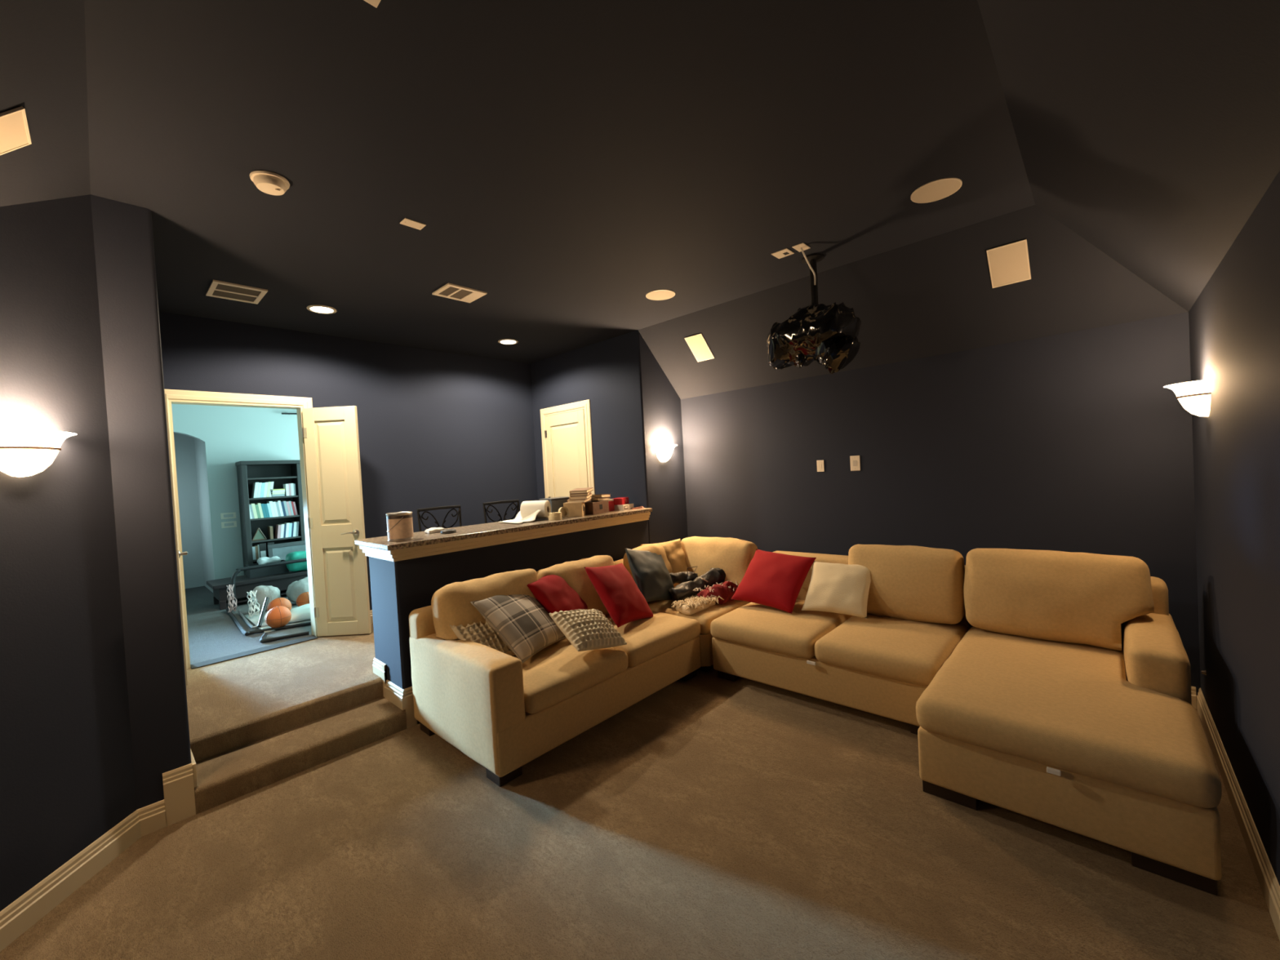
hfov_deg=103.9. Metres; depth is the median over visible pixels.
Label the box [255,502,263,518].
book
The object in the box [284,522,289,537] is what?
book
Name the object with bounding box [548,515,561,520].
tape roll
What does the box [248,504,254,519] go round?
book
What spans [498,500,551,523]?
paper roll
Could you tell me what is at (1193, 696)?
baseboard
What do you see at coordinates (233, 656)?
trim
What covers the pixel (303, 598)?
basketball
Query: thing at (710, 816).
floor
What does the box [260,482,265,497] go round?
book
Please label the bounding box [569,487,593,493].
book
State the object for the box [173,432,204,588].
wall
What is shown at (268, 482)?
book
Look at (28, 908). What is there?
baseboard
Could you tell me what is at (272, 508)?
book
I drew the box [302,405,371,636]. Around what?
door
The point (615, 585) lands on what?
throw pillow
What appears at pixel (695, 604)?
throw
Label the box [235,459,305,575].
bookcase
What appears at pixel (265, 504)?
book
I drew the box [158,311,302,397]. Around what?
wall
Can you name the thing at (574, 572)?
cushion
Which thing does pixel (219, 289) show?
ceiling vent
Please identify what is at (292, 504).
book
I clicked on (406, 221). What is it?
blank plate
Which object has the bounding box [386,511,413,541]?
canister
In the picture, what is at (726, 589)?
throw blanket
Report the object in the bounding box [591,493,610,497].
book
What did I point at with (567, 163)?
ceiling
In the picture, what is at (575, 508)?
cardboard box
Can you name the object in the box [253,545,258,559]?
book
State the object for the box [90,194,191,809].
wall
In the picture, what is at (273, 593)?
blanket
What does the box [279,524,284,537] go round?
book
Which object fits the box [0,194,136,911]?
wall
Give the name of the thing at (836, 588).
throw pillow
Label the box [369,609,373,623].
baseboard
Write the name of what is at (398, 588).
wall
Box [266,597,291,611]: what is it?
basketball
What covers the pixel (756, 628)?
seat cushion
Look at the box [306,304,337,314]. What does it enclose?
recessed light
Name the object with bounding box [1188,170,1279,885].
wall
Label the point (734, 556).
cushion
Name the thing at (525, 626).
throw pillow
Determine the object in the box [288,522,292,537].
book
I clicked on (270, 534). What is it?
book
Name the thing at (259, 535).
picture
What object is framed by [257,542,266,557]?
binder
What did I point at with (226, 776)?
step
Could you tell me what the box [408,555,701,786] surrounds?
sofa section
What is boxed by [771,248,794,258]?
outlet plate
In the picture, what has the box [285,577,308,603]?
blanket
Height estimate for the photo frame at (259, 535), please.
0.169 m
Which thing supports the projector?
hanging from the ceiling at (567, 163)
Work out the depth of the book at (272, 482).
6.75 m
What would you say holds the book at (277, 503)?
on the bookcase at (281, 473)
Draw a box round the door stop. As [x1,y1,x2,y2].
[1200,670,1206,675]
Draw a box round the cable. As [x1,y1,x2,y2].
[631,506,644,509]
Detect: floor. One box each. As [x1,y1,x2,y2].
[0,668,1279,959]
[184,586,375,670]
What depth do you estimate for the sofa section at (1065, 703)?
2.27 m
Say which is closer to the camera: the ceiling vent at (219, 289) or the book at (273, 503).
the ceiling vent at (219, 289)
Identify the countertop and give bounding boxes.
[355,507,652,561]
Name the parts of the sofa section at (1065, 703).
leg, frame, arm, leg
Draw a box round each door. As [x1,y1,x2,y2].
[164,393,187,684]
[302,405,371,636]
[544,408,588,497]
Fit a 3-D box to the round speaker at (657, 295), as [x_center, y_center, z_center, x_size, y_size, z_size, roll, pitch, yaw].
[0.169,-1.520,4.117,0.242,0.006,0.242,-2,2,43]
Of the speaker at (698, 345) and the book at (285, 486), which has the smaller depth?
the speaker at (698, 345)
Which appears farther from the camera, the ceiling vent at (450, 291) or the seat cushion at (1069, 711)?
the ceiling vent at (450, 291)
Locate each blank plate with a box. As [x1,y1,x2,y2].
[364,0,381,8]
[400,217,426,230]
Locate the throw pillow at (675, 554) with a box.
[640,538,688,573]
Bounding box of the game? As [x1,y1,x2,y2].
[226,558,311,642]
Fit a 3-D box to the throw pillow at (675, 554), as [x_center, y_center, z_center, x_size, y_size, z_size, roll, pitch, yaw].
[0.256,0.783,4.754,0.461,0.388,0.235,-4,1,-31]
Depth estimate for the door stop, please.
2.84 m
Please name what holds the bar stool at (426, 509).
on the floor at (213, 633)
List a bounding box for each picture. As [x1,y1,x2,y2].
[253,529,265,539]
[272,544,306,559]
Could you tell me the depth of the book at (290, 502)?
6.91 m
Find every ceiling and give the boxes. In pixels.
[0,0,90,206]
[84,0,1035,364]
[638,204,1187,399]
[977,0,1279,311]
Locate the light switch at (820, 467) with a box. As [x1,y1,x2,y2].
[816,460,824,471]
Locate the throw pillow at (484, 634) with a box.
[449,620,515,656]
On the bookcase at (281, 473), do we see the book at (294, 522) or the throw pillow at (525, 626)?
the book at (294, 522)
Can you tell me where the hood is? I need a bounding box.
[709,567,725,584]
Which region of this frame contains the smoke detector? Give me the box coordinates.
[249,169,289,195]
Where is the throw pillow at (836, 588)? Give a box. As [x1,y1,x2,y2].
[801,560,871,618]
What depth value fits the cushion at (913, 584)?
3.46 m
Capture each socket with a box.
[223,513,233,517]
[224,522,234,526]
[853,460,857,466]
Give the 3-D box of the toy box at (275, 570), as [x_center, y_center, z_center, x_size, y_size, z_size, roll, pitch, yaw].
[-4.749,1.131,6.383,0.240,0.144,0.400,-2,2,43]
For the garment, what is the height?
0.254 m
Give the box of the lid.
[440,528,456,533]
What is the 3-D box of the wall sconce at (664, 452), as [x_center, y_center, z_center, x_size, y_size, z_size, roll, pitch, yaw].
[0.298,-0.280,5.297,0.153,0.176,0.332,-2,2,43]
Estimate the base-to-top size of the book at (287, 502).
0.194 m
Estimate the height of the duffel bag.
0.262 m
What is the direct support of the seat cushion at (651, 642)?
on the sofa section at (504, 713)
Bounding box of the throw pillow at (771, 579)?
[730,549,816,613]
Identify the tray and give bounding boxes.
[538,496,568,512]
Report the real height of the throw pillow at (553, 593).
0.367 m
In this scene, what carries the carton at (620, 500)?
on the carton at (627, 506)
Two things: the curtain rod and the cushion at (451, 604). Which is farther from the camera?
the curtain rod
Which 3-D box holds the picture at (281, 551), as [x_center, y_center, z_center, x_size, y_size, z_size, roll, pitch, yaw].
[-4.662,1.016,6.799,0.008,0.260,0.520,-21,-11,42]
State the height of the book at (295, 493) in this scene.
0.164 m
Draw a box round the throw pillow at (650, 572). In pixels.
[624,547,674,602]
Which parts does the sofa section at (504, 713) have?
frame, leg, arm, leg, leg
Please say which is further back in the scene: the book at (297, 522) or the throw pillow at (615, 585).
the book at (297, 522)
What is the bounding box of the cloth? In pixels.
[257,555,280,564]
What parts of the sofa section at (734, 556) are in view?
frame, leg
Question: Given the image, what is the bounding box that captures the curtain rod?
[281,413,297,414]
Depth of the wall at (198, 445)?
7.07 m
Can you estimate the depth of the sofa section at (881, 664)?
3.38 m
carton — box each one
[608,498,614,511]
[613,497,628,505]
[614,503,633,511]
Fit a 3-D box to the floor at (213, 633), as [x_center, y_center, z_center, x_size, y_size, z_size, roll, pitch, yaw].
[-4.202,1.616,5.638,6.010,0.262,5.600,-2,2,43]
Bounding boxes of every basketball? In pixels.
[265,605,291,627]
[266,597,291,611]
[296,591,309,606]
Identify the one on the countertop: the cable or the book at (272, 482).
the cable
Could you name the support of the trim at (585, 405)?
attached to the wall at (599, 372)
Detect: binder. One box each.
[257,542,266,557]
[265,541,274,557]
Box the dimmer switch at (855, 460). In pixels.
[849,455,860,471]
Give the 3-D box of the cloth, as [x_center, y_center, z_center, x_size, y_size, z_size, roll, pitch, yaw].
[-4.741,1.031,6.396,0.179,0.113,0.237,-2,2,43]
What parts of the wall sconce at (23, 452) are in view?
lamp shade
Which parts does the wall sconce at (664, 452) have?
lamp shade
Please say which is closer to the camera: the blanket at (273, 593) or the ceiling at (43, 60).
the ceiling at (43, 60)
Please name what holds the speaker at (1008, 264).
attached to the ceiling at (935, 295)
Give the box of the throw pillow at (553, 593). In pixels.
[526,574,587,613]
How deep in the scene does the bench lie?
6.10 m
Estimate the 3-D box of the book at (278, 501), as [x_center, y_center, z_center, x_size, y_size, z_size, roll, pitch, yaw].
[-4.949,0.390,6.873,0.150,0.214,0.056,-2,2,43]
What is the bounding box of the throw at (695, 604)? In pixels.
[671,595,724,615]
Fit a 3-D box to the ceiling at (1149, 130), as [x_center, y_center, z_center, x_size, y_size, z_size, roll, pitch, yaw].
[1.321,-1.232,1.319,0.720,0.735,5.072,-2,2,43]
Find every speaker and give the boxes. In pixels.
[0,106,31,155]
[645,289,675,300]
[684,333,714,361]
[910,177,962,203]
[986,239,1031,288]
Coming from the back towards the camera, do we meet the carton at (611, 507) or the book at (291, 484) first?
the book at (291, 484)
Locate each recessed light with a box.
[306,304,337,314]
[497,338,518,344]
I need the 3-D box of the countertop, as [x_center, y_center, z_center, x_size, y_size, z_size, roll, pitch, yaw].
[-0.970,0.421,4.367,0.618,0.120,2.573,-2,2,43]
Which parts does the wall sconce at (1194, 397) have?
lamp shade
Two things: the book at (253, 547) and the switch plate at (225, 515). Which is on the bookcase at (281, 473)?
the book at (253, 547)
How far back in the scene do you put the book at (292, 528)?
6.91 m
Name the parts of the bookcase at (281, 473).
panel, panel, panel, shelf, shelf, shelf, shelf, panel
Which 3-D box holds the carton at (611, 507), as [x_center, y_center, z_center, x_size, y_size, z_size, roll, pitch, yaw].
[-0.332,0.254,5.045,0.121,0.118,0.101,-4,2,-41]
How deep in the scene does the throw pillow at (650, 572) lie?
4.28 m
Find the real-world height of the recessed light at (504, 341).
0.010 m
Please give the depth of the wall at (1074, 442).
3.74 m
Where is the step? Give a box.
[194,696,406,814]
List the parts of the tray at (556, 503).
tray lid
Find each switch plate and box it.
[220,511,235,519]
[221,520,236,528]
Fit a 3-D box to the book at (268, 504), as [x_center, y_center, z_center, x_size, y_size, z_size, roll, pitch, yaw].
[-5.033,0.409,6.782,0.150,0.189,0.051,-2,2,43]
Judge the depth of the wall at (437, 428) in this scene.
5.42 m
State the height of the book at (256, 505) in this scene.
0.184 m
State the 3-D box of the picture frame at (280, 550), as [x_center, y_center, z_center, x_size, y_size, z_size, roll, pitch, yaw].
[-4.660,1.016,6.798,0.109,0.354,0.620,-2,2,43]
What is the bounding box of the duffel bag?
[285,550,307,571]
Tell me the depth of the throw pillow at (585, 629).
3.22 m
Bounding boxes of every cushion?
[431,568,537,640]
[512,638,628,713]
[536,555,614,615]
[604,610,700,666]
[622,544,674,586]
[647,597,751,634]
[680,536,757,589]
[710,599,853,658]
[814,613,968,686]
[848,544,964,624]
[915,626,1222,808]
[963,548,1154,650]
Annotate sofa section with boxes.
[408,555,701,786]
[613,536,757,671]
[710,544,973,734]
[915,548,1222,895]
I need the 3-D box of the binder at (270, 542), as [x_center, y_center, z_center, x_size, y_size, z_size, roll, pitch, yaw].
[-5.003,0.940,6.771,0.142,0.200,0.072,-2,2,43]
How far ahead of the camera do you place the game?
5.32 m
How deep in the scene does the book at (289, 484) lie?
6.90 m
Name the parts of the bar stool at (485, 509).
post, rail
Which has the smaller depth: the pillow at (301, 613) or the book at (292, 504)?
the pillow at (301, 613)
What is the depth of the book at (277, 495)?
6.82 m
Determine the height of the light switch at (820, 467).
0.105 m
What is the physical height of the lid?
0.024 m
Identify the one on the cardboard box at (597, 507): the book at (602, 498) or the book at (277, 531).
the book at (602, 498)
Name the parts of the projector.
power cord, mount plate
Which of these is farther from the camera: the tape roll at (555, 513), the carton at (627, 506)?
the carton at (627, 506)
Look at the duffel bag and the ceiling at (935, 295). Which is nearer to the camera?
the ceiling at (935, 295)
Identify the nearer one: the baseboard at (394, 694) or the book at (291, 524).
the baseboard at (394, 694)
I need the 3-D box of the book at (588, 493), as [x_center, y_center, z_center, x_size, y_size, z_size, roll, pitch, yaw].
[-0.559,0.126,4.716,0.170,0.040,0.231,-3,1,1]
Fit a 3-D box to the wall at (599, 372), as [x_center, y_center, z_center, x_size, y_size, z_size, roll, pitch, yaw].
[-0.642,0.017,5.877,1.749,3.060,0.120,-2,2,43]
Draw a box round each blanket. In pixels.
[251,585,280,611]
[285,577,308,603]
[693,580,738,604]
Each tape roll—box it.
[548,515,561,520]
[549,511,561,516]
[558,506,568,518]
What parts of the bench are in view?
leg, leg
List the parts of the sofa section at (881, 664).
leg, frame, leg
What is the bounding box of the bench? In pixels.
[206,569,307,609]
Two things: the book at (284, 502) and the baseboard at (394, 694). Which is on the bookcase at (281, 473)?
the book at (284, 502)
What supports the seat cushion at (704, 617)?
on the sofa section at (734, 556)
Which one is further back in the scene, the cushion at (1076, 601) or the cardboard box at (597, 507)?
the cardboard box at (597, 507)
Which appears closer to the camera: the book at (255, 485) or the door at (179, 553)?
the door at (179, 553)
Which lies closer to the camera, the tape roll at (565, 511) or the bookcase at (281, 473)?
the tape roll at (565, 511)
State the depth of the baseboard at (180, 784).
2.51 m
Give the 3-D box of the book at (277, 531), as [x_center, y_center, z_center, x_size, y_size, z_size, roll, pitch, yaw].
[-4.955,0.703,6.855,0.150,0.179,0.056,-2,2,43]
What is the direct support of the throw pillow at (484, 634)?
on the sofa section at (504, 713)
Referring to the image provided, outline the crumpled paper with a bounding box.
[424,527,444,533]
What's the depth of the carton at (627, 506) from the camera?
5.03 m
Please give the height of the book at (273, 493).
0.027 m
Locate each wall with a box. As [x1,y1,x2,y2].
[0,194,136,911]
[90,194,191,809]
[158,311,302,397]
[171,404,299,579]
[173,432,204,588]
[194,438,213,592]
[297,331,537,610]
[368,329,688,728]
[529,333,637,507]
[680,311,1200,696]
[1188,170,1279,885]
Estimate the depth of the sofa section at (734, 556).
4.49 m
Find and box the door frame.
[164,389,320,668]
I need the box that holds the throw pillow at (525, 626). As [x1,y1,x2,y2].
[470,594,566,662]
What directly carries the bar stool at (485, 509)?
on the floor at (213, 633)
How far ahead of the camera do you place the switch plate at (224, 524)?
6.66 m
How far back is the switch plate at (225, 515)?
6.66 m
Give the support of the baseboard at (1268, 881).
attached to the wall at (1234, 321)
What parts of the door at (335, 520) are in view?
panel, panel, lever, handle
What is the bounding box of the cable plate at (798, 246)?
[791,242,810,252]
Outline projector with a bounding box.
[766,247,861,373]
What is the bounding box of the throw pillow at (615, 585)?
[583,563,653,627]
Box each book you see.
[248,503,257,518]
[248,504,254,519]
[251,482,258,497]
[252,546,255,559]
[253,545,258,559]
[254,504,261,518]
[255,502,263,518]
[255,543,259,558]
[257,482,262,497]
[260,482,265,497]
[260,503,266,517]
[263,482,267,497]
[263,503,270,517]
[266,481,271,497]
[266,501,275,516]
[266,502,272,517]
[266,525,273,539]
[269,481,273,497]
[270,489,284,492]
[271,492,284,494]
[271,493,284,497]
[272,502,278,516]
[275,500,284,516]
[275,502,280,516]
[275,524,281,538]
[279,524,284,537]
[280,501,286,515]
[283,484,288,496]
[283,501,288,515]
[283,524,286,537]
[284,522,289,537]
[285,501,291,515]
[286,483,291,495]
[288,501,293,515]
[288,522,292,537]
[290,483,293,495]
[290,501,295,515]
[291,521,297,536]
[291,523,293,537]
[293,483,296,495]
[293,502,297,515]
[295,521,299,536]
[567,495,592,502]
[568,493,591,499]
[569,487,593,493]
[569,492,591,496]
[588,497,610,501]
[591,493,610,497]
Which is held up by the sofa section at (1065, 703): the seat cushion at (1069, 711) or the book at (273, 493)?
the seat cushion at (1069, 711)
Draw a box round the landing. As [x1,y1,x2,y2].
[186,636,383,761]
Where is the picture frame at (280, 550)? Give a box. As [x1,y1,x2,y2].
[266,540,306,559]
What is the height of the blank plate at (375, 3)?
0.007 m
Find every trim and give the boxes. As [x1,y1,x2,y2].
[190,635,318,669]
[540,399,595,497]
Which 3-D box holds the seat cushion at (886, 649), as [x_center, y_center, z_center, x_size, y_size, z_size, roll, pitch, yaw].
[1.698,1.089,3.358,0.737,0.198,0.931,-2,2,43]
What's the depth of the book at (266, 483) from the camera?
6.71 m
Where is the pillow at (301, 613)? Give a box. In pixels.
[288,603,311,622]
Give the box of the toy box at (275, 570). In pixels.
[245,560,288,577]
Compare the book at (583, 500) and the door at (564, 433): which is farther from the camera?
the door at (564, 433)
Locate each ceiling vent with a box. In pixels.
[205,280,267,304]
[431,283,487,302]
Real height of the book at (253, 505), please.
0.199 m
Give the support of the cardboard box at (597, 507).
on the countertop
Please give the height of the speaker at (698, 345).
0.213 m
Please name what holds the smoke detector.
attached to the ceiling at (567, 163)
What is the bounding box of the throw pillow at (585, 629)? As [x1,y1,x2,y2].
[548,608,626,651]
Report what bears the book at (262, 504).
on the bookcase at (281, 473)
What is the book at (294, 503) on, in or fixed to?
on the bookcase at (281, 473)
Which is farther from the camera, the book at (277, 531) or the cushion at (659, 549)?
the book at (277, 531)
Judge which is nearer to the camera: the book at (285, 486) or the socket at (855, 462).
the socket at (855, 462)
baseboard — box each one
[0,799,166,951]
[162,748,197,826]
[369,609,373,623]
[372,657,405,710]
[1191,686,1196,709]
[1196,688,1279,940]
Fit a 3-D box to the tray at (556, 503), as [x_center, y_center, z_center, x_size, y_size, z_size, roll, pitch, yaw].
[-0.791,0.256,4.815,0.192,0.172,0.292,-2,2,43]
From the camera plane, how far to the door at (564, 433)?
5.97 m
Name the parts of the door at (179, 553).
handle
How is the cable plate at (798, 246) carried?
attached to the ceiling at (567, 163)
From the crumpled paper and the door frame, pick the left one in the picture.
the door frame
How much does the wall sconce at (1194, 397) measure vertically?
0.176 m
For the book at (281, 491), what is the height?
0.025 m
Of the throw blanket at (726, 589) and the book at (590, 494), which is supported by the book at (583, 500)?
the book at (590, 494)
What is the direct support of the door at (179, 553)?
in the wall at (205, 354)
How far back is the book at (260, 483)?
6.65 m
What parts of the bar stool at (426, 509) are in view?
post, rail, post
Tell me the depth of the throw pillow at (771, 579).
3.99 m
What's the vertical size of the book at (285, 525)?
0.179 m
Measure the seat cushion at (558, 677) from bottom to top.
0.189 m
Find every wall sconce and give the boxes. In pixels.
[0,429,76,476]
[652,444,676,462]
[1164,378,1212,416]
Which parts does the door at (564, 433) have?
panel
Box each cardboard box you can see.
[563,502,585,517]
[584,500,608,514]
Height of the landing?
0.262 m
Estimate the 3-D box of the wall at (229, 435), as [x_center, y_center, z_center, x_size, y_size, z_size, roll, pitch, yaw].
[-5.511,0.012,6.737,0.120,3.038,5.600,-2,2,43]
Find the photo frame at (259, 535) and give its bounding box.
[251,527,266,541]
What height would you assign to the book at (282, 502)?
0.199 m
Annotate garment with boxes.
[668,567,725,603]
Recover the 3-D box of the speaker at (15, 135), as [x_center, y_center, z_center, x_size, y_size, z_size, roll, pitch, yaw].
[-2.135,-1.089,1.616,0.235,0.208,0.213,-2,2,43]
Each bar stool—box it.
[416,505,462,531]
[482,499,519,523]
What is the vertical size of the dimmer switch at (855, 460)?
0.130 m
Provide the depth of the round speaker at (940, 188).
2.71 m
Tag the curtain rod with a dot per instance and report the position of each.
(282, 413)

